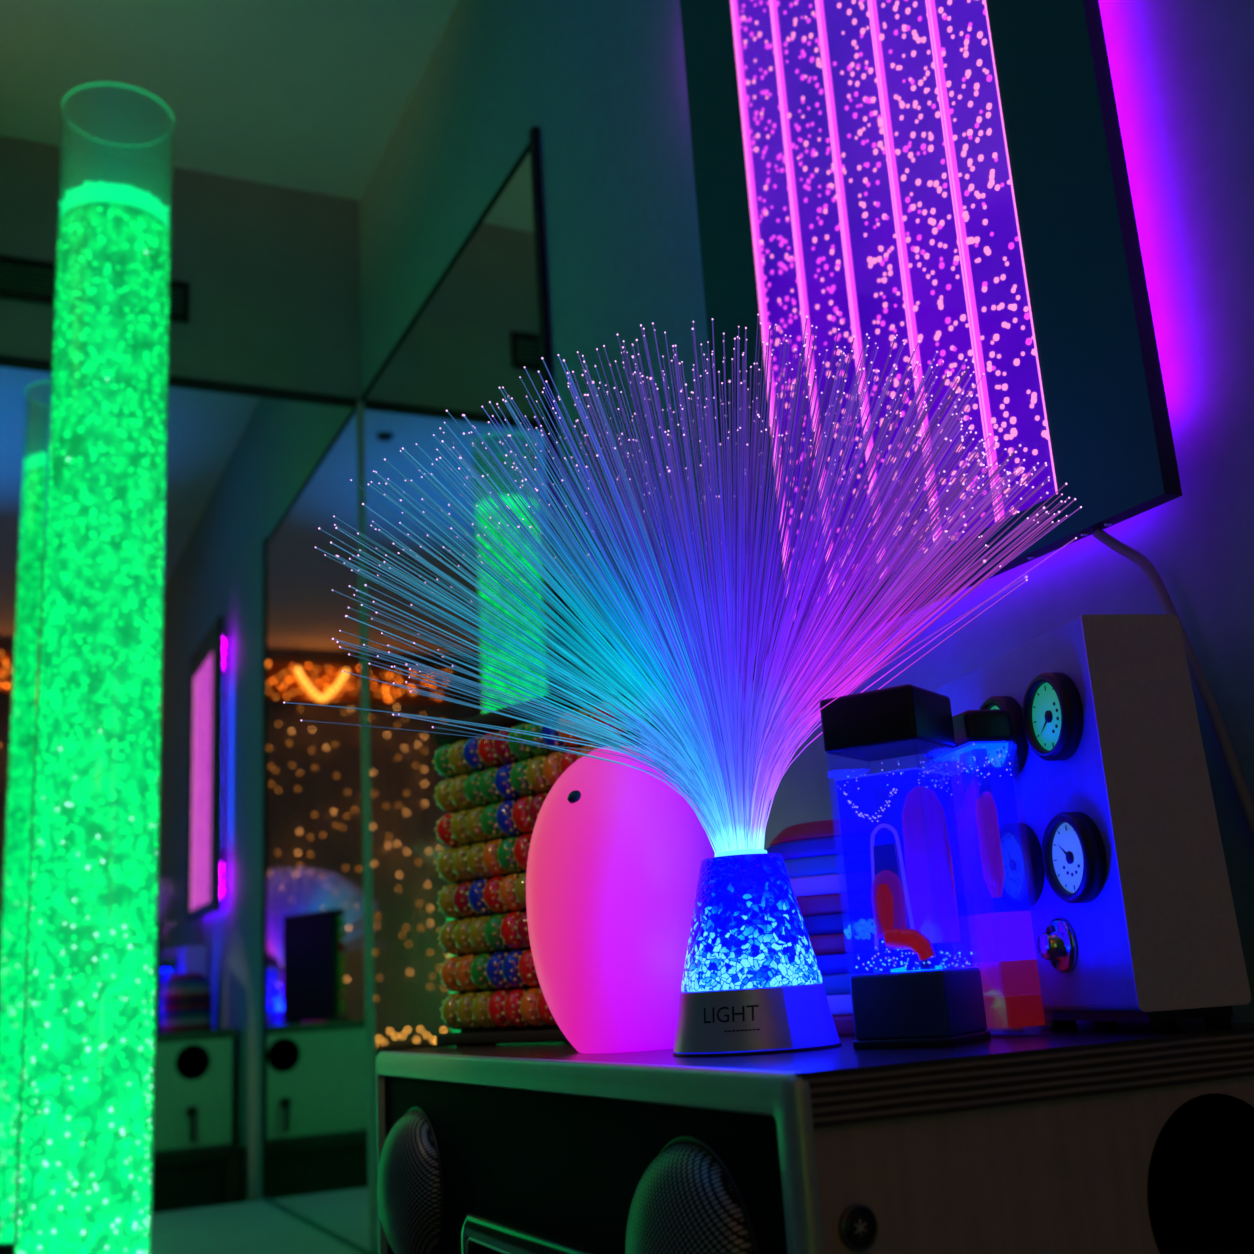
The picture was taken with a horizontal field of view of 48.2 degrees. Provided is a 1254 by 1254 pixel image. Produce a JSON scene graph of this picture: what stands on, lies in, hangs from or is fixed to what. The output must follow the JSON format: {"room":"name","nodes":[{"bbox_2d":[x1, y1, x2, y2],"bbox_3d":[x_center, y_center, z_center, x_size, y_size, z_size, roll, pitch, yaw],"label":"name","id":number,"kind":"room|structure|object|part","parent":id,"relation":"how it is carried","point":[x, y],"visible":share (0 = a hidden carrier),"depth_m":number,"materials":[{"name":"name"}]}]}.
{"room":"sensory room","nodes":[
{"label":"sensory room","id":0,"kind":"room"},
{"bbox_2d":[0,135,361,397],"bbox_3d":[-1.510,0.297,1.955,2.324,2.419,0.080,3,-16,-25],"label":"wall","id":1,"kind":"structure","parent":0,"point":[272,272],"depth_m":2.56,"materials":[{"name":"paint"}]},
{"bbox_2d":[0,254,189,322],"bbox_3d":[-1.072,-0.595,2.372,0.640,0.076,0.009,3,-16,-25],"label":"air vent","id":2,"kind":"object","parent":1,"relation":"in","point":[5,259],"visible":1,"depth_m":2.40,"materials":[{"name":"black metal"}]},
{"bbox_2d":[0,355,369,1253],"bbox_3d":[-1.454,0.233,1.947,2.212,1.468,0.011,3,-16,-25],"label":"wall mirror","id":3,"kind":"object","parent":1,"relation":"attached to","point":[259,1145],"visible":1,"depth_m":2.31,"materials":[{"name":"clear glass"}]},
{"bbox_3d":[-1.499,-0.469,2.126,2.212,0.016,0.011,3,-16,-25],"label":"rail","id":4,"kind":"part","parent":3,"relation":"part of","materials":[{"name":"black metal"}]},
{"bbox_2d":[356,398,374,1253],"bbox_3d":[-0.450,0.288,2.419,0.012,1.472,0.012,3,-16,-25],"label":"trim","id":5,"kind":"structure","parent":1,"relation":"attached to","point":[358,408],"depth_m":2.38,"materials":[{"name":"silver metal"}]},
{"bbox_2d":[0,0,458,199],"bbox_3d":[-0.777,-1.366,0.689,2.404,0.080,3.736,3,-16,-25],"label":"ceiling","id":6,"kind":"structure","parent":0,"point":[306,95],"depth_m":2.33,"materials":[{"name":"paint"}]},
{"bbox_2d":[359,0,1253,1023],"bbox_3d":[0.351,-0.099,0.874,0.080,2.419,3.736,3,-16,-25],"label":"wall","id":7,"kind":"structure","parent":0,"point":[603,84],"depth_m":1.18,"materials":[{"name":"paint"}]},
{"bbox_2d":[359,126,568,1253],"bbox_3d":[-0.260,0.174,2.032,0.009,1.482,0.883,3,-16,-25],"label":"wall mirror","id":8,"kind":"object","parent":7,"relation":"attached to","point":[485,319],"visible":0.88,"depth_m":2.11,"materials":[{"name":"clear glass"}]},
{"bbox_3d":[-0.307,-0.526,2.217,0.008,0.005,0.869,3,-16,-25],"label":"rail","id":9,"kind":"part","parent":8,"relation":"part of","materials":[{"name":"black"}]},
{"bbox_2d":[680,0,1181,680],"bbox_3d":[0.191,-0.386,1.105,0.039,0.772,0.490,3,-16,-25],"label":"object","id":10,"kind":"object","parent":7,"relation":"attached to","point":[950,177],"visible":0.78,"depth_m":0.99,"materials":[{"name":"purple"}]},
{"bbox_2d":[1092,528,1253,841],"bbox_3d":[0.336,0.185,0.749,0.021,0.530,0.107,7,-18,-36],"label":"power cable","id":11,"kind":"object","parent":10,"relation":"hanging from","point":[1247,805],"visible":0.91,"depth_m":0.79,"materials":[{"name":"grey plastic"}]},
{"bbox_3d":[-0.621,1.051,0.072,2.404,0.080,3.736,3,-16,-25],"label":"floor","id":12,"kind":"structure","parent":0,"visible":0},
{"bbox_2d":[13,82,174,1253],"bbox_3d":[-0.672,0.061,1.795,0.190,1.633,0.190,3,-16,-25],"label":"tube","id":13,"kind":"object","parent":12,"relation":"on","point":[86,1137],"visible":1,"depth_m":1.72,"materials":[{"name":"plastic"}]},
{"bbox_3d":[0.093,0.827,0.790,0.353,0.618,0.830,3,-16,-25],"label":"table","id":14,"kind":"object","parent":12,"relation":"on","visible":0},
{"bbox_2d":[376,1023,1253,1253],"bbox_3d":[0.062,0.405,0.913,0.333,0.260,0.683,3,-16,-25],"label":"speaker","id":15,"kind":"object","parent":14,"relation":"on","point":[1074,1139],"visible":1,"depth_m":0.66,"materials":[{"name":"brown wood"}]},
{"bbox_2d":[432,675,654,1045],"bbox_3d":[-0.071,0.195,1.135,0.055,0.272,0.250,10,-20,-42],"label":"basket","id":16,"kind":"object","parent":15,"relation":"on","point":[493,793],"visible":0.52,"depth_m":1.14,"materials":[{"name":"multicoloured plastic"}]},
{"bbox_3d":[-0.057,0.397,0.845,0.001,0.234,0.635,3,-16,-25],"label":"panel","id":17,"kind":"part","parent":15,"relation":"part of","materials":[{"name":"black plastic"}]},
{"bbox_2d":[526,746,715,1053],"bbox_3d":[-0.001,0.178,0.930,0.131,0.196,0.131,3,-16,-25],"label":"light","id":18,"kind":"object","parent":15,"relation":"on","point":[616,853],"visible":0.74,"depth_m":0.88,"materials":[{"name":"pink"}]},
{"bbox_2d":[283,314,1081,1056],"bbox_3d":[0.016,0.031,0.819,0.404,0.423,0.475,3,-16,-25],"label":"lamp","id":19,"kind":"object","parent":15,"relation":"on","point":[752,984],"visible":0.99,"depth_m":0.81,"materials":[{"name":"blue plastic"}]},
{"bbox_3d":[0.049,0.220,0.782,0.032,0.032,0.088,9,-19,-40],"label":"label plate","id":20,"kind":"part","parent":19,"relation":"part of","materials":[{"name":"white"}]},
{"bbox_2d":[724,1029,759,1031],"bbox_3d":[0.062,0.218,0.759,0.020,0.001,0.001,-7,-15,13],"label":"print","id":21,"kind":"object","parent":19,"relation":"on","point":[725,1030],"depth_m":0.76,"materials":[{"name":"black paint"}]},
{"bbox_3d":[0.070,0.171,0.816,0.081,0.075,0.081,3,-16,-25],"label":"lamp shade","id":22,"kind":"part","parent":19,"relation":"part of","materials":[{"name":"blue"}]},
{"bbox_2d":[766,818,941,1035],"bbox_3d":[0.152,0.209,0.981,0.126,0.142,0.126,3,-16,-25],"label":"stacking toy","id":23,"kind":"object","parent":15,"relation":"on","point":[827,863],"visible":0.38,"depth_m":0.93,"materials":[{"name":"red paint"}]},
{"bbox_2d":[820,684,990,1049],"bbox_3d":[0.150,0.131,0.769,0.059,0.188,0.056,-13,-17,33],"label":"timer","id":24,"kind":"object","parent":15,"relation":"on","point":[945,1007],"visible":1,"depth_m":0.75,"materials":[{"name":"black plastic"}]},
{"bbox_2d":[891,966,942,971],"bbox_3d":[0.156,0.184,0.757,0.028,0.002,0.028,-13,-17,33],"label":"light","id":25,"kind":"object","parent":24,"relation":"on","point":[909,968],"depth_m":0.74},
{"bbox_2d":[925,709,1052,1038],"bbox_3d":[0.203,0.140,0.801,0.029,0.179,0.062,0,-15,-13],"label":"timer","id":26,"kind":"object","parent":15,"relation":"on","point":[1011,989],"visible":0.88,"depth_m":0.79,"materials":[{"name":"plastic"}]},
{"bbox_2d":[933,743,1005,760],"bbox_3d":[0.199,0.073,0.818,0.020,0.001,0.053,0,-15,-13],"label":"light","id":27,"kind":"object","parent":26,"relation":"on","point":[961,751],"depth_m":0.80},
{"bbox_2d":[937,614,1250,1033],"bbox_3d":[0.255,0.121,0.815,0.077,0.217,0.181,0,-15,-13],"label":"control box","id":28,"kind":"object","parent":15,"relation":"on","point":[1114,862],"visible":0.87,"depth_m":0.75,"materials":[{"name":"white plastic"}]},
{"bbox_3d":[0.261,0.116,0.818,0.064,0.206,0.180,0,-15,-13],"label":"casing","id":29,"kind":"part","parent":28,"relation":"part of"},
{"bbox_3d":[0.233,0.175,0.768,0.013,0.030,0.030,0,-15,-13],"label":"chrome knob","id":30,"kind":"part","parent":28,"relation":"part of","materials":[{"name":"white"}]},
{"bbox_3d":[0.281,0.093,0.733,0.064,0.206,0.001,0,-15,-13],"label":"plate","id":31,"kind":"part","parent":28,"relation":"part of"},
{"bbox_2d":[1043,1006,1232,1021],"bbox_3d":[0.267,0.218,0.792,0.048,0.005,0.172,0,-15,-13],"label":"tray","id":32,"kind":"object","parent":15,"relation":"on","point":[1051,1013],"depth_m":0.72,"materials":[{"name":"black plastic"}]}
]}

